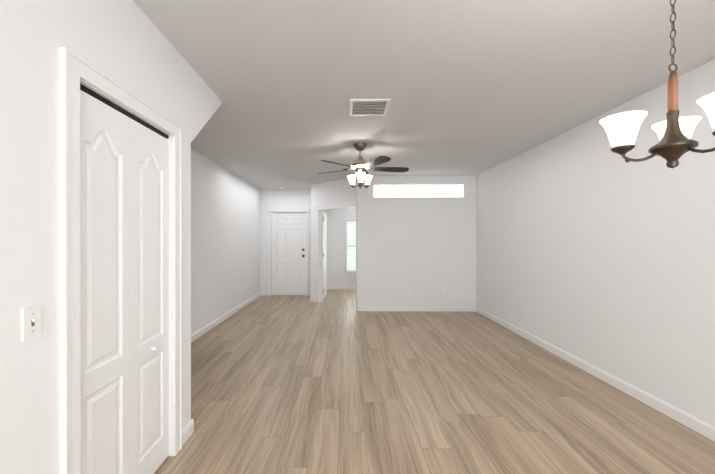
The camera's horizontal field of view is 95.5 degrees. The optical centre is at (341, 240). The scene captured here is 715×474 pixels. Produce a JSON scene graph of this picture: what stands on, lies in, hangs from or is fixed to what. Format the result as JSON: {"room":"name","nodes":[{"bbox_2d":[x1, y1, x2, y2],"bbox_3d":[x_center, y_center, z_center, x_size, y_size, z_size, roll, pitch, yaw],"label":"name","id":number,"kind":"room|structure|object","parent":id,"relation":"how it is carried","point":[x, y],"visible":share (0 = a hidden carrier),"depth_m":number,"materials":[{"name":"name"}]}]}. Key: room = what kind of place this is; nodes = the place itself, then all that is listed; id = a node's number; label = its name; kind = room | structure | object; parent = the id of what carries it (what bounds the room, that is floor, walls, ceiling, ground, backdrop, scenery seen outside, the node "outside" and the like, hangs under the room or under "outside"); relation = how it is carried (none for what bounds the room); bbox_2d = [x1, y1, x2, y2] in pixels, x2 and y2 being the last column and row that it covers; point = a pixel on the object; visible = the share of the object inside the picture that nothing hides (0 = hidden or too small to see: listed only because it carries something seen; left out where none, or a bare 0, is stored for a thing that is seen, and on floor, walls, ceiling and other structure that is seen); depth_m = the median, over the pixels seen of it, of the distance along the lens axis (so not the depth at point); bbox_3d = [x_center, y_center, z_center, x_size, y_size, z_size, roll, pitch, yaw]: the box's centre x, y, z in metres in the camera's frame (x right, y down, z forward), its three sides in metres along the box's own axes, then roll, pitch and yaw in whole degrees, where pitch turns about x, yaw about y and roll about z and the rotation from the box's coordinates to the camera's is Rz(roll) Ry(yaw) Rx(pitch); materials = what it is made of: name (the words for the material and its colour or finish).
{"room":"empty living room","nodes":[
{"label":"empty living room","id":0,"kind":"room"},
{"bbox_2d":[0,0,190,473],"bbox_3d":[-1.146,0.570,-0.141,0.100,3.620,4.915,0,0,1],"label":"wall","id":1,"kind":"structure","parent":0,"point":[127,45],"depth_m":1.18,"materials":[{"name":"paint"}]},
{"bbox_2d":[21,304,41,341],"bbox_3d":[-1.077,0.287,1.133,0.015,0.115,0.070,0,0,1],"label":"light switch","id":2,"kind":"object","parent":1,"relation":"attached to","point":[31,322],"visible":1,"depth_m":1.13,"materials":[{"name":"white plastic"}]},
{"bbox_2d":[60,47,181,473],"bbox_3d":[-1.118,0.316,1.697,0.124,2.120,0.894,0,0,1],"label":"trim","id":3,"kind":"structure","parent":1,"relation":"attached to","point":[77,73],"depth_m":1.31,"materials":[{"name":"white painted wood"}]},
{"bbox_2d":[80,90,168,473],"bbox_3d":[-1.101,0.364,1.697,0.058,2.007,0.730,0,0,1],"label":"closet door","id":4,"kind":"structure","parent":1,"relation":"in","point":[124,314],"depth_m":1.63,"materials":[{"name":"white wood"}]},
{"bbox_2d":[182,419,193,436],"bbox_3d":[-1.540,1.327,2.317,0.959,0.095,0.039,0,0,1],"label":"baseboard","id":5,"kind":"structure","parent":1,"relation":"attached to","point":[187,431],"depth_m":2.27,"materials":[{"name":"white wood"}]},
{"bbox_2d":[191,67,221,141],"bbox_3d":[-1.559,-0.971,2.623,0.975,0.550,0.611,0,0,1],"label":"soffit","id":6,"kind":"structure","parent":0,"point":[206,102],"depth_m":2.47,"materials":[{"name":"paint"}]},
{"bbox_2d":[191,148,259,334],"bbox_3d":[-2.106,0.064,2.714,0.120,2.620,10.850,0,0,1],"label":"wall","id":7,"kind":"structure","parent":0,"point":[225,240],"depth_m":5.43,"materials":[{"name":"paint"}]},
{"bbox_2d":[191,292,261,341],"bbox_3d":[-2.016,1.321,5.173,0.014,0.095,5.695,0,0,1],"label":"baseboard","id":8,"kind":"structure","parent":7,"relation":"attached to","point":[197,334],"depth_m":5.39,"materials":[{"name":"white wood"}]},
{"bbox_2d":[260,190,309,291],"bbox_3d":[-1.282,0.552,8.073,1.430,3.620,0.120,0,0,1],"label":"wall","id":9,"kind":"structure","parent":0,"point":[284,199],"depth_m":8.01,"materials":[{"name":"paint"}]},
{"bbox_2d":[271,212,305,294],"bbox_3d":[-1.304,0.325,8.033,0.857,2.046,0.118,0,0,1],"label":"front door","id":10,"kind":"structure","parent":9,"relation":"in","point":[288,246],"depth_m":8.05,"materials":[{"name":"white wood"}]},
{"bbox_2d":[268,209,308,295],"bbox_3d":[-1.304,0.297,8.061,0.997,2.130,0.144,0,0,1],"label":"door frame","id":11,"kind":"structure","parent":9,"relation":"attached to","point":[269,249],"depth_m":7.99,"materials":[{"name":"white painted wood"}]},
{"bbox_2d":[310,185,310,297],"bbox_3d":[-0.626,0.052,8.221,0.120,2.620,1.850,0,0,1],"label":"wall","id":12,"kind":"structure","parent":0,"point":[310,241],"depth_m":7.30,"materials":[{"name":"paint"}]},
{"bbox_2d":[311,177,356,304],"bbox_3d":[-0.158,0.555,6.886,1.374,3.620,0.090,0,0,43],"label":"wall","id":13,"kind":"structure","parent":0,"point":[342,191],"depth_m":6.93,"materials":[{"name":"paint"}]},
{"bbox_2d":[322,211,328,300],"bbox_3d":[-0.387,0.349,7.680,0.143,2.005,0.963,0,0,1],"label":"bedroom door","id":14,"kind":"structure","parent":13,"relation":"in","point":[324,254],"depth_m":7.56,"materials":[{"name":"white wood"}]},
{"bbox_2d":[315,202,356,302],"bbox_3d":[-0.076,0.305,6.795,1.240,2.120,0.114,0,0,43],"label":"door frame","id":15,"kind":"structure","parent":13,"relation":"attached to","point":[318,253],"depth_m":7.14,"materials":[{"name":"white wood"}]},
{"bbox_2d":[323,208,355,285],"bbox_3d":[1.034,0.050,9.071,3.425,2.620,0.120,0,0,1],"label":"wall","id":16,"kind":"structure","parent":0,"point":[337,275],"depth_m":9.02,"materials":[{"name":"paint"}]},
{"bbox_2d":[327,286,355,289],"bbox_3d":[1.034,1.313,9.007,3.185,0.095,0.014,0,0,1],"label":"baseboard","id":17,"kind":"structure","parent":16,"relation":"attached to","point":[328,287],"depth_m":9.01,"materials":[{"name":"white wood"}]},
{"bbox_2d":[345,220,355,272],"bbox_3d":[0.582,0.159,9.051,0.980,1.488,0.130,0,0,1],"label":"bedroom window","id":18,"kind":"structure","parent":16,"relation":"in","point":[350,246],"depth_m":9.05,"materials":[{"name":"white glass"}]},
{"bbox_2d":[357,175,475,305],"bbox_3d":[1.455,0.056,6.317,2.295,2.620,0.120,0,0,1],"label":"wall","id":19,"kind":"structure","parent":0,"point":[423,250],"depth_m":6.26,"materials":[{"name":"paint"}]},
{"bbox_2d":[356,305,475,311],"bbox_3d":[1.434,1.319,6.268,2.284,0.095,0.044,0,0,1],"label":"baseboard","id":20,"kind":"structure","parent":19,"relation":"attached to","point":[358,308],"depth_m":6.25,"materials":[{"name":"white wood"}]},
{"bbox_2d":[373,184,463,197],"bbox_3d":[1.500,-0.961,6.315,1.771,0.275,0.040,0,0,1],"label":"transom","id":21,"kind":"object","parent":19,"relation":"attached to","point":[418,190],"visible":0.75,"depth_m":6.31,"materials":[{"name":"white glass"}]},
{"bbox_2d":[133,0,714,189],"bbox_3d":[0.267,-1.297,3.200,4.855,0.100,11.870,0,0,1],"label":"ceiling","id":22,"kind":"structure","parent":0,"point":[471,87],"depth_m":2.39,"materials":[{"name":"paint"}]},
{"bbox_2d":[317,143,408,188],"bbox_3d":[0.280,-0.960,4.250,1.235,0.580,1.243,0,0,1],"label":"ceiling fan","id":23,"kind":"object","parent":22,"relation":"hanging from","point":[360,165],"visible":1,"depth_m":4.17,"materials":[{"name":"brown metal"}]},
{"bbox_2d":[349,99,390,115],"bbox_3d":[0.258,-1.239,3.040,0.360,0.016,0.370,0,0,1],"label":"ceiling vent","id":24,"kind":"object","parent":22,"relation":"in","point":[368,107],"visible":1,"depth_m":3.03,"materials":[{"name":"white metal"}]},
{"bbox_2d":[599,0,714,167],"bbox_3d":[1.039,-0.736,1.009,0.342,1.014,0.336,0,0,1],"label":"chandelier","id":25,"kind":"object","parent":22,"relation":"hanging from","point":[674,131],"visible":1,"depth_m":1.03,"materials":[{"name":"white glass"}]},
{"bbox_2d":[154,289,714,473],"bbox_3d":[0.267,1.423,3.206,4.855,0.100,11.870,0,0,1],"label":"floor","id":26,"kind":"structure","parent":0,"point":[334,382],"depth_m":2.72,"materials":[{"name":"brown wood"}]},
{"bbox_2d":[476,59,714,426],"bbox_3d":[2.634,0.063,3.182,0.120,2.620,11.870,0,0,1],"label":"wall","id":27,"kind":"structure","parent":0,"point":[592,248],"depth_m":3.03,"materials":[{"name":"paint"}]},
{"bbox_2d":[476,307,714,441],"bbox_3d":[2.554,1.328,1.810,0.014,0.095,8.880,0,0,1],"label":"baseboard","id":28,"kind":"structure","parent":27,"relation":"attached to","point":[703,428],"depth_m":2.95,"materials":[{"name":"white wood"}]}
]}

